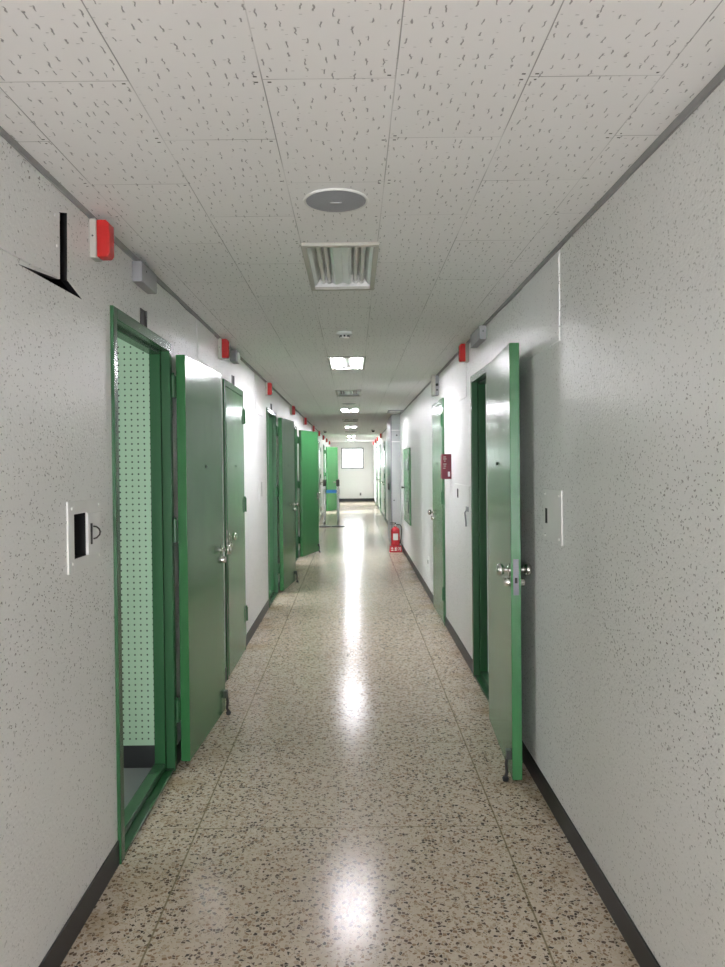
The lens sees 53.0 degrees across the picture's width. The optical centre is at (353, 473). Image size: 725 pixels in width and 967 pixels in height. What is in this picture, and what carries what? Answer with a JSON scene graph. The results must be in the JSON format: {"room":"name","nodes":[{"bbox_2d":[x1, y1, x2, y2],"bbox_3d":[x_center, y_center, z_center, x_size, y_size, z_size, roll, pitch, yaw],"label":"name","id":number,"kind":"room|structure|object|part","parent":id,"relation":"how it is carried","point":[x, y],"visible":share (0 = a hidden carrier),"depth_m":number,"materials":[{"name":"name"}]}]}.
{"room":"building corridor","nodes":[
{"label":"building corridor","id":0,"kind":"room"},
{"bbox_2d":[0,136,329,966],"bbox_3d":[-0.900,0.161,12.153,0.020,2.350,33.300,-1,1,0],"label":"wall","id":1,"kind":"structure","parent":0,"point":[58,769],"depth_m":2.21,"materials":[{"name":"paint"}]},
{"bbox_2d":[0,152,69,292],"bbox_3d":[-0.974,-0.688,2.111,0.170,0.310,0.640,-1,1,0],"label":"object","id":2,"kind":"object","parent":1,"relation":"attached to","point":[30,226],"visible":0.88,"depth_m":2.00,"materials":[{"name":"paint"}]},
{"bbox_2d":[66,498,100,574],"bbox_3d":[-0.917,0.201,2.403,0.124,0.226,0.290,-1,1,0],"label":"wall panel","id":3,"kind":"object","parent":1,"relation":"attached to","point":[91,508],"visible":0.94,"depth_m":2.42,"materials":[{"name":"metal"}]},
{"bbox_2d":[89,218,113,261],"bbox_3d":[-0.866,-0.804,2.507,0.068,0.134,0.062,-1,1,0],"label":"warning lamp","id":4,"kind":"object","parent":1,"relation":"attached to","point":[101,232],"visible":1,"depth_m":2.48,"materials":[{"name":"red plastic"}]},
{"bbox_2d":[140,308,146,326],"bbox_3d":[-0.893,-0.664,3.102,0.010,0.070,0.072,-1,1,0],"label":"bracket","id":5,"kind":"object","parent":1,"relation":"attached to","point":[143,314],"visible":0.79,"depth_m":3.10,"materials":[{"name":"metal"}]},
{"bbox_2d":[132,261,156,293],"bbox_3d":[-0.879,-0.825,3.069,0.043,0.084,0.225,-1,1,0],"label":"junction box","id":6,"kind":"object","parent":1,"relation":"attached to","point":[143,276],"visible":1,"depth_m":3.01,"materials":[{"name":"grey paint"}]},
{"bbox_2d":[0,126,321,434],"bbox_3d":[-0.899,-1.001,12.089,0.007,0.026,33.203,-1,1,0],"label":"trim","id":7,"kind":"structure","parent":1,"relation":"attached to","point":[3,133],"depth_m":2.42,"materials":[{"name":"grey metal"}]},
{"bbox_2d":[110,305,231,863],"bbox_3d":[-0.883,0.407,3.526,0.178,2.080,1.668,-1,1,6],"label":"door","id":8,"kind":"structure","parent":1,"relation":"in","point":[195,387],"depth_m":3.57,"materials":[{"name":"green paint"}]},
{"bbox_3d":[-0.922,0.413,3.128,0.095,2.080,0.865,-1,1,0],"label":"frame","id":9,"kind":"part","parent":8,"relation":"part of","materials":[{"name":"green paint"}]},
{"bbox_3d":[-0.748,0.451,4.297,0.060,0.058,0.058,-1,1,3],"label":"knob","id":10,"kind":"part","parent":8,"relation":"part of","materials":[{"name":"metal"}]},
{"bbox_2d":[38,511,323,966],"bbox_3d":[-0.875,1.288,12.168,0.006,0.094,33.300,-1,1,0],"label":"baseboard","id":11,"kind":"structure","parent":1,"relation":"attached to","point":[67,936],"depth_m":2.39,"materials":[{"name":"black rubber"}]},
{"bbox_2d":[196,319,214,369],"bbox_3d":[-0.896,-0.777,4.440,0.009,0.226,0.520,-1,1,0],"label":"hatch cover","id":12,"kind":"object","parent":1,"relation":"attached to","point":[205,338],"visible":0.93,"depth_m":4.41,"materials":[{"name":"paint"}]},
{"bbox_2d":[218,338,229,359],"bbox_3d":[-0.866,-0.834,4.871,0.068,0.134,0.062,-1,1,0],"label":"warning lamp","id":13,"kind":"object","parent":1,"relation":"attached to","point":[223,344],"visible":1,"depth_m":4.85,"materials":[{"name":"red plastic"}]},
{"bbox_2d":[222,379,247,679],"bbox_3d":[-0.894,0.383,5.438,0.166,2.080,0.865,-1,1,0],"label":"door","id":14,"kind":"structure","parent":1,"relation":"in","point":[234,416],"depth_m":5.33,"materials":[{"name":"green paint"}]},
{"bbox_3d":[-0.841,0.442,5.106,0.060,0.058,0.058,-1,1,0],"label":"knob","id":15,"kind":"part","parent":14,"relation":"part of","materials":[{"name":"metal"}]},
{"bbox_2d":[230,350,239,363],"bbox_3d":[-0.872,-0.862,5.389,0.058,0.080,0.160,-1,1,0],"label":"junction box","id":16,"kind":"object","parent":1,"relation":"attached to","point":[234,355],"visible":0.98,"depth_m":5.31,"materials":[{"name":"grey paint"}]},
{"bbox_2d":[255,373,263,416],"bbox_3d":[-0.896,-0.741,6.961,0.009,0.364,0.620,-1,1,0],"label":"hatch cover","id":17,"kind":"object","parent":1,"relation":"attached to","point":[259,388],"visible":1,"depth_m":6.94,"materials":[{"name":"metal"}]},
{"bbox_2d":[259,477,263,500],"bbox_3d":[-0.886,0.152,7.027,0.008,0.220,0.350,-1,1,0],"label":"wall panel","id":18,"kind":"object","parent":1,"relation":"attached to","point":[261,480],"visible":1,"depth_m":7.02,"materials":[{"name":"white plastic"}]},
{"bbox_2d":[265,382,271,395],"bbox_3d":[-0.867,-0.868,7.466,0.068,0.134,0.062,-1,1,0],"label":"warning lamp","id":19,"kind":"object","parent":1,"relation":"attached to","point":[268,385],"visible":1,"depth_m":7.44,"materials":[{"name":"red plastic"}]},
{"bbox_2d":[266,407,298,607],"bbox_3d":[-0.874,0.344,8.364,0.200,2.080,1.668,-1,1,7],"label":"door","id":20,"kind":"structure","parent":1,"relation":"in","point":[284,430],"depth_m":8.42,"materials":[{"name":"green paint"}]},
{"bbox_3d":[-0.922,0.350,7.968,0.095,2.080,0.865,-1,1,0],"label":"frame","id":21,"kind":"part","parent":20,"relation":"part of","materials":[{"name":"green paint"}]},
{"bbox_2d":[290,406,294,414],"bbox_3d":[-0.867,-0.907,10.466,0.068,0.134,0.062,-1,1,0],"label":"warning lamp","id":22,"kind":"object","parent":1,"relation":"attached to","point":[292,408],"visible":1,"depth_m":10.44,"materials":[{"name":"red plastic"}]},
{"bbox_2d":[294,425,320,560],"bbox_3d":[-0.839,0.303,11.486,0.275,2.080,1.659,0,1,12],"label":"door","id":23,"kind":"structure","parent":1,"relation":"in","point":[307,483],"depth_m":11.76,"materials":[{"name":"green paint"}]},
{"bbox_3d":[-0.923,0.309,11.097,0.095,2.080,0.865,-1,1,0],"label":"frame","id":24,"kind":"part","parent":23,"relation":"part of","materials":[{"name":"green paint"}]},
{"bbox_2d":[318,441,321,521],"bbox_3d":[-0.896,0.206,19.037,0.166,2.080,0.865,-1,1,0],"label":"door","id":25,"kind":"structure","parent":1,"relation":"in","point":[319,448],"depth_m":18.81,"materials":[{"name":"green paint"}]},
{"bbox_3d":[-0.924,0.206,19.037,0.095,2.080,0.865,-1,1,0],"label":"frame","id":26,"kind":"part","parent":25,"relation":"part of","materials":[{"name":"green paint"}]},
{"bbox_2d":[323,444,338,510],"bbox_3d":[-0.816,0.158,22.654,0.328,2.080,1.643,0,1,16],"label":"door","id":27,"kind":"structure","parent":1,"relation":"in","point":[331,474],"depth_m":22.97,"materials":[{"name":"green paint"}]},
{"bbox_3d":[-0.924,0.164,22.276,0.095,2.080,0.865,-1,1,0],"label":"frame","id":28,"kind":"part","parent":27,"relation":"part of","materials":[{"name":"green paint"}]},
{"bbox_2d":[60,501,639,966],"bbox_3d":[-1.125,1.387,12.119,4.044,0.104,33.400,-1,1,0],"label":"floor","id":29,"kind":"structure","parent":0,"point":[352,805],"depth_m":3.00,"materials":[{"name":"stone"}]},
{"bbox_2d":[319,480,330,526],"bbox_3d":[-0.676,0.708,17.261,0.316,1.117,0.316,-1,1,0],"label":"barrier post","id":30,"kind":"object","parent":29,"relation":"on","point":[324,481],"visible":0.98,"depth_m":17.23,"materials":[{"name":"metal"}]},
{"bbox_2d":[326,490,335,492],"bbox_3d":[-0.519,0.428,17.257,0.236,0.083,0.016,-1,1,0],"label":"belt","id":31,"kind":"object","parent":30,"relation":"attached to","point":[327,491],"visible":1,"depth_m":17.25,"materials":[{"name":"blue fabric"}]},
{"bbox_2d":[332,480,344,526],"bbox_3d":[-0.358,0.705,17.261,0.316,1.117,0.316,-1,1,0],"label":"barrier post","id":32,"kind":"object","parent":29,"relation":"on","point":[337,482],"visible":1,"depth_m":17.23,"materials":[{"name":"metal"}]},
{"bbox_2d":[387,414,400,542],"bbox_3d":[0.738,0.129,13.426,0.190,2.346,1.374,-1,1,0],"label":"column","id":33,"kind":"structure","parent":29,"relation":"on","point":[393,422],"depth_m":12.76,"materials":[{"name":"grey paint"}]},
{"bbox_3d":[0.675,0.108,13.773,0.016,2.260,0.670,-1,1,0],"label":"cabinet door","id":34,"kind":"part","parent":33,"relation":"part of","materials":[{"name":"white paint"}]},
{"bbox_3d":[0.675,0.117,13.093,0.016,2.260,0.670,-1,1,0],"label":"cabinet door","id":35,"kind":"part","parent":33,"relation":"part of","materials":[{"name":"white paint"}]},
{"bbox_2d":[389,544,401,551],"bbox_3d":[0.713,1.262,12.241,0.209,0.112,0.192,-1,1,0],"label":"stand","id":36,"kind":"object","parent":29,"relation":"on","point":[392,548],"visible":1,"depth_m":12.15,"materials":[{"name":"red plastic"}]},
{"bbox_2d":[390,522,401,544],"bbox_3d":[0.719,1.015,12.229,0.166,0.380,0.150,0,1,42],"label":"fire extinguisher","id":37,"kind":"object","parent":36,"relation":"on","point":[395,532],"visible":1,"depth_m":12.18,"materials":[{"name":"red metal"}]},
{"bbox_2d":[330,442,373,498],"bbox_3d":[-0.030,-0.066,28.877,1.864,2.350,0.150,-1,1,0],"label":"wall","id":38,"kind":"structure","parent":0,"point":[353,482],"depth_m":28.80,"materials":[{"name":"white paint"}]},
{"bbox_2d":[341,448,363,468],"bbox_3d":[-0.026,-0.602,28.824,0.891,0.829,0.082,-1,1,0],"label":"window","id":39,"kind":"structure","parent":38,"relation":"in","point":[351,458],"depth_m":28.83,"materials":[{"name":"white glass"}]},
{"bbox_3d":[-0.226,-0.600,28.824,0.422,0.759,0.018,-1,1,0],"label":"sash","id":40,"kind":"part","parent":39,"relation":"part of","materials":[{"name":"white glass"}]},
{"bbox_3d":[-0.226,-0.600,28.824,0.382,0.719,0.004,-1,1,0],"label":"pane","id":41,"kind":"part","parent":39,"relation":"part of","materials":[{"name":"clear glass"}]},
{"bbox_3d":[0.173,-0.604,28.846,0.382,0.719,0.004,-1,1,0],"label":"pane","id":42,"kind":"part","parent":39,"relation":"part of","materials":[{"name":"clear glass"}]},
{"bbox_2d":[339,498,373,501],"bbox_3d":[-0.019,1.050,28.812,1.724,0.120,0.008,-1,1,0],"label":"baseboard","id":43,"kind":"structure","parent":38,"relation":"attached to","point":[345,499],"depth_m":28.80,"materials":[{"name":"grey paint"}]},
{"bbox_2d":[0,0,724,441],"bbox_3d":[-0.041,-1.030,12.138,1.864,0.012,33.300,-1,1,0],"label":"ceiling","id":44,"kind":"structure","parent":0,"point":[476,135],"depth_m":1.92,"materials":[{"name":"tile"}]},
{"bbox_2d":[303,188,368,212],"bbox_3d":[-0.056,-0.891,2.384,0.214,0.012,0.214,-1,1,0],"label":"ceiling speaker","id":45,"kind":"object","parent":44,"relation":"attached to","point":[328,200],"visible":1,"depth_m":2.37,"materials":[{"name":"grey metal"}]},
{"bbox_2d":[301,242,378,290],"bbox_3d":[-0.052,-0.934,3.206,0.308,0.079,0.738,-1,1,0],"label":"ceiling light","id":46,"kind":"object","parent":44,"relation":"attached to","point":[346,265],"visible":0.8,"depth_m":3.22,"materials":[{"name":"metal"}]},
{"bbox_2d":[337,331,351,338],"bbox_3d":[-0.057,-0.907,4.779,0.104,0.042,0.104,-1,1,0],"label":"smoke detector","id":47,"kind":"object","parent":44,"relation":"attached to","point":[342,334],"visible":1,"depth_m":4.75,"materials":[{"name":"white plastic"}]},
{"bbox_2d":[327,356,365,369],"bbox_3d":[-0.052,-0.973,6.203,0.308,0.079,0.738,-1,1,0],"label":"ceiling light","id":48,"kind":"object","parent":44,"relation":"attached to","point":[335,362],"visible":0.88,"depth_m":6.27,"materials":[{"name":"beige plastic"}]},
{"bbox_2d":[335,390,361,396],"bbox_3d":[-0.053,-1.007,8.833,0.308,0.079,0.738,-1,1,0],"label":"ceiling light","id":49,"kind":"object","parent":44,"relation":"attached to","point":[340,393],"visible":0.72,"depth_m":9.07,"materials":[{"name":"metal"}]},
{"bbox_2d":[340,408,359,412],"bbox_3d":[-0.053,-1.044,11.652,0.308,0.079,0.738,-1,1,0],"label":"ceiling light","id":50,"kind":"object","parent":44,"relation":"attached to","point":[342,410],"visible":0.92,"depth_m":11.70,"materials":[{"name":"beige plastic"}]},
{"bbox_2d":[342,419,357,421],"bbox_3d":[-0.053,-1.078,14.302,0.308,0.079,0.738,-1,1,0],"label":"ceiling light","id":51,"kind":"object","parent":44,"relation":"attached to","point":[344,420],"visible":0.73,"depth_m":14.60,"materials":[{"name":"metal"}]},
{"bbox_2d":[387,410,402,412],"bbox_3d":[0.689,-1.022,11.988,0.240,0.014,0.500,-1,1,0],"label":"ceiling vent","id":52,"kind":"object","parent":44,"relation":"in","point":[388,411],"visible":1,"depth_m":11.99,"materials":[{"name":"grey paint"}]},
{"bbox_2d":[485,384,487,631],"bbox_3d":[2.004,0.196,5.163,2.320,2.400,2.200,-1,1,0],"label":"wall","id":53,"kind":"structure","parent":0,"point":[485,384],"depth_m":6.21,"materials":[{"name":"paint"}]},
{"bbox_2d":[374,80,724,966],"bbox_3d":[0.844,0.142,12.153,0.020,2.350,33.300,-1,1,0],"label":"wall","id":54,"kind":"structure","parent":0,"point":[623,621],"depth_m":2.16,"materials":[{"name":"paint"}]},
{"bbox_2d":[375,447,377,504],"bbox_3d":[0.840,0.104,25.436,0.166,2.080,0.865,-1,1,0],"label":"door","id":55,"kind":"structure","parent":54,"relation":"in","point":[376,447],"depth_m":25.29,"materials":[{"name":"green paint"}]},
{"bbox_2d":[377,444,380,511],"bbox_3d":[0.840,0.145,22.336,0.166,2.080,0.865,-1,1,0],"label":"door","id":56,"kind":"structure","parent":54,"relation":"in","point":[379,479],"depth_m":21.96,"materials":[{"name":"green paint"}]},
{"bbox_3d":[0.868,0.144,22.336,0.095,2.080,0.865,-1,1,0],"label":"frame","id":57,"kind":"part","parent":56,"relation":"part of","materials":[{"name":"green paint"}]},
{"bbox_2d":[381,441,385,520],"bbox_3d":[0.841,0.186,19.187,0.166,2.080,0.865,-1,1,0],"label":"door","id":58,"kind":"structure","parent":54,"relation":"in","point":[383,481],"depth_m":18.96,"materials":[{"name":"green paint"}]},
{"bbox_3d":[0.869,0.185,19.187,0.095,2.080,0.865,-1,1,0],"label":"frame","id":59,"kind":"part","parent":58,"relation":"part of","materials":[{"name":"green paint"}]},
{"bbox_2d":[401,448,410,525],"bbox_3d":[0.809,0.183,11.073,0.089,1.127,1.220,-1,1,0],"label":"upper cabinet","id":60,"kind":"object","parent":54,"relation":"attached to","point":[406,452],"visible":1,"depth_m":10.79,"materials":[{"name":"green paint"}]},
{"bbox_3d":[0.815,0.183,11.073,0.014,0.977,1.070,-1,1,0],"label":"door","id":61,"kind":"part","parent":60,"relation":"part of","materials":[{"name":"green paint"}]},
{"bbox_2d":[431,375,438,396],"bbox_3d":[0.789,-0.845,7.006,0.068,0.196,0.118,-1,1,0],"label":"emergency light","id":62,"kind":"object","parent":54,"relation":"attached to","point":[434,378],"visible":1,"depth_m":6.96,"materials":[{"name":"grey paint"}]},
{"bbox_2d":[428,397,445,625],"bbox_3d":[0.842,0.343,7.065,0.166,2.080,0.900,-1,1,0],"label":"door","id":63,"kind":"structure","parent":54,"relation":"in","point":[439,577],"depth_m":6.96,"materials":[{"name":"green paint"}]},
{"bbox_2d":[441,451,450,478],"bbox_3d":[0.794,-0.073,6.198,0.081,0.240,0.102,-1,1,0],"label":"box","id":64,"kind":"object","parent":54,"relation":"attached to","point":[445,458],"visible":1,"depth_m":6.15,"materials":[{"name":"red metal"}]},
{"bbox_2d":[454,355,466,403],"bbox_3d":[0.821,-0.741,5.581,0.009,0.364,0.620,-1,1,0],"label":"hatch cover","id":65,"kind":"object","parent":54,"relation":"attached to","point":[460,368],"visible":0.82,"depth_m":5.59,"materials":[{"name":"paint"}]},
{"bbox_2d":[455,483,469,505],"bbox_3d":[0.829,0.157,5.553,0.008,0.143,0.760,-1,1,0],"label":"wall panel","id":66,"kind":"object","parent":54,"relation":"attached to","point":[462,492],"visible":1,"depth_m":5.50,"materials":[{"name":"white metal"}]},
{"bbox_2d":[458,343,468,362],"bbox_3d":[0.789,-0.859,5.188,0.068,0.134,0.062,-1,1,0],"label":"warning lamp","id":67,"kind":"object","parent":54,"relation":"attached to","point":[463,349],"visible":1,"depth_m":5.16,"materials":[{"name":"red plastic"}]},
{"bbox_2d":[464,506,468,525],"bbox_3d":[0.822,0.314,5.305,0.026,0.145,0.100,-1,1,0],"label":"hook","id":68,"kind":"object","parent":54,"relation":"attached to","point":[467,508],"visible":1,"depth_m":5.30,"materials":[{"name":"grey paint"}]},
{"bbox_2d":[470,325,486,347],"bbox_3d":[0.800,-0.873,4.649,0.045,0.085,0.341,-1,1,0],"label":"junction box","id":69,"kind":"object","parent":54,"relation":"attached to","point":[479,335],"visible":1,"depth_m":4.54,"materials":[{"name":"grey paint"}]},
{"bbox_2d":[470,343,531,781],"bbox_3d":[0.831,0.381,4.190,0.179,2.080,1.738,-1,1,5],"label":"door","id":70,"kind":"structure","parent":54,"relation":"in","point":[501,686],"depth_m":3.69,"materials":[{"name":"green paint"}]},
{"bbox_3d":[0.871,0.375,4.605,0.095,2.080,0.900,-1,1,0],"label":"frame","id":71,"kind":"part","parent":70,"relation":"part of","materials":[{"name":"green paint"}]},
{"bbox_3d":[0.696,0.448,3.385,0.060,0.058,0.058,-1,1,3],"label":"knob","id":72,"kind":"part","parent":70,"relation":"part of","materials":[{"name":"metal"}]},
{"bbox_3d":[0.746,0.475,3.330,0.024,0.165,0.002,-1,1,3],"label":"lock plate","id":73,"kind":"part","parent":70,"relation":"part of","materials":[{"name":"silver metal"}]},
{"bbox_3d":[0.802,0.447,3.380,0.060,0.058,0.058,-1,1,3],"label":"knob","id":74,"kind":"part","parent":70,"relation":"part of","materials":[{"name":"metal"}]},
{"bbox_2d":[374,499,660,966],"bbox_3d":[0.842,1.270,12.168,0.006,0.094,33.300,-1,1,0],"label":"baseboard","id":75,"kind":"structure","parent":54,"relation":"attached to","point":[642,953],"depth_m":2.66,"materials":[{"name":"black rubber"}]},
{"bbox_2d":[522,251,559,361],"bbox_3d":[0.821,-0.713,3.208,0.009,0.358,0.620,-1,1,0],"label":"hatch cover","id":76,"kind":"object","parent":54,"relation":"attached to","point":[541,294],"visible":1,"depth_m":3.15,"materials":[{"name":"paint"}]},
{"bbox_2d":[543,488,562,545],"bbox_3d":[0.830,0.176,3.031,0.008,0.220,0.274,-1,1,0],"label":"wall panel","id":77,"kind":"object","parent":54,"relation":"attached to","point":[552,499],"visible":1,"depth_m":3.01,"materials":[{"name":"white metal"}]},
{"bbox_2d":[382,66,724,432],"bbox_3d":[0.818,-1.020,12.138,0.007,0.026,33.300,-1,1,0],"label":"trim","id":78,"kind":"structure","parent":54,"relation":"attached to","point":[719,77],"depth_m":2.14,"materials":[{"name":"grey metal"}]},
{"bbox_3d":[-2.089,0.273,2.531,2.260,2.400,2.176,-1,1,0],"label":"wall","id":79,"kind":"structure","parent":0,"visible":0},
{"bbox_2d":[117,337,154,767],"bbox_3d":[-2.059,0.283,3.555,2.200,2.344,0.008,-1,1,0],"label":"wall","id":80,"kind":"structure","parent":79,"relation":"attached to","point":[133,363],"depth_m":3.55,"materials":[{"name":"green metal"}]}
]}

